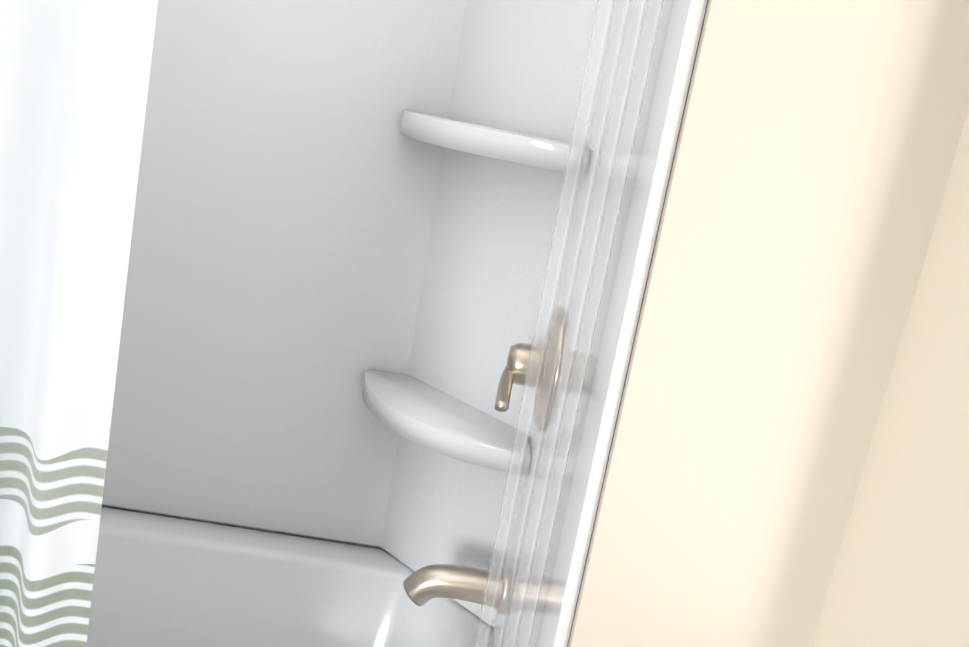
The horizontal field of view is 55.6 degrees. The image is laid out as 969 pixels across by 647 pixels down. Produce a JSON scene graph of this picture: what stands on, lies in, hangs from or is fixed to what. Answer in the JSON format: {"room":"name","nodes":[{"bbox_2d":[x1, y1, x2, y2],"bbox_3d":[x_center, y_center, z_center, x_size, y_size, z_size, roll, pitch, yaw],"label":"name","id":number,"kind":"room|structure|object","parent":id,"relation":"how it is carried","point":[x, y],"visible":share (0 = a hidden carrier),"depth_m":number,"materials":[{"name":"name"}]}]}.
{"room":"bathroom","nodes":[
{"label":"bathroom","id":0,"kind":"room"},
{"bbox_2d":[102,505,382,548],"bbox_3d":[-0.420,-0.465,1.476,1.635,2.600,0.100,9,14,-3],"label":"wall","id":1,"kind":"structure","parent":0,"point":[241,526],"depth_m":1.64,"materials":[{"name":"beige paint"}]},
{"bbox_2d":[102,0,707,646],"bbox_3d":[-0.555,-0.236,1.111,1.410,1.344,0.720,9,14,-3],"label":"wall panels","id":2,"kind":"object","parent":1,"relation":"attached to","point":[316,234],"visible":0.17,"depth_m":1.45,"materials":[{"name":"white plastic"}]},
{"bbox_2d":[403,564,511,613],"bbox_3d":[-0.041,0.378,1.321,0.151,0.072,0.064,9,14,-3],"label":"tub spout","id":3,"kind":"object","parent":2,"relation":"attached to","point":[424,585],"visible":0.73,"depth_m":1.30,"materials":[{"name":"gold metal"}]},
{"bbox_2d":[362,110,589,475],"bbox_3d":[-0.033,-0.060,1.374,0.270,0.465,0.270,9,14,-3],"label":"shelf","id":4,"kind":"object","parent":2,"relation":"attached to","point":[419,412],"visible":0.9,"depth_m":1.33,"materials":[{"name":"white plastic"}]},
{"bbox_2d":[494,307,564,430],"bbox_3d":[0.055,0.056,1.235,0.074,0.170,0.177,9,14,-3],"label":"tub valve","id":5,"kind":"object","parent":2,"relation":"attached to","point":[515,371],"visible":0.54,"depth_m":1.21,"materials":[{"name":"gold metal"}]},
{"bbox_2d":[568,0,968,646],"bbox_3d":[0.276,-0.248,1.105,0.225,2.600,0.730,9,14,-3],"label":"wall","id":6,"kind":"structure","parent":0,"point":[816,146],"depth_m":0.79,"materials":[{"name":"beige paint"}]},
{"bbox_2d":[812,109,968,646],"bbox_3d":[0.440,0.171,-0.428,0.100,2.600,4.110,9,14,-3],"label":"wall","id":7,"kind":"structure","parent":0,"point":[900,577],"depth_m":0.74,"materials":[{"name":"beige paint"}]},
{"bbox_3d":[-0.630,1.259,-0.153,1.835,0.230,4.110,9,14,-3],"label":"floor","id":8,"kind":"structure","parent":0,"visible":0},
{"bbox_2d":[86,506,493,646],"bbox_3d":[-0.697,0.573,1.311,1.404,0.344,0.726,9,14,-3],"label":"bathtub","id":9,"kind":"object","parent":8,"relation":"on","point":[162,581],"visible":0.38,"depth_m":1.57,"materials":[{"name":"white ceramic"}]},
{"bbox_3d":[-1.270,-0.109,-0.504,0.100,2.600,4.110,9,14,-3],"label":"wall","id":10,"kind":"structure","parent":0,"visible":0},
{"bbox_2d":[0,0,662,646],"bbox_3d":[-0.576,-0.025,0.791,1.406,1.739,0.219,9,14,-3],"label":"shower curtain","id":11,"kind":"object","parent":10,"relation":"attached to","point":[74,78],"visible":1,"depth_m":0.76,"materials":[{"name":"white fabric"}]}
]}

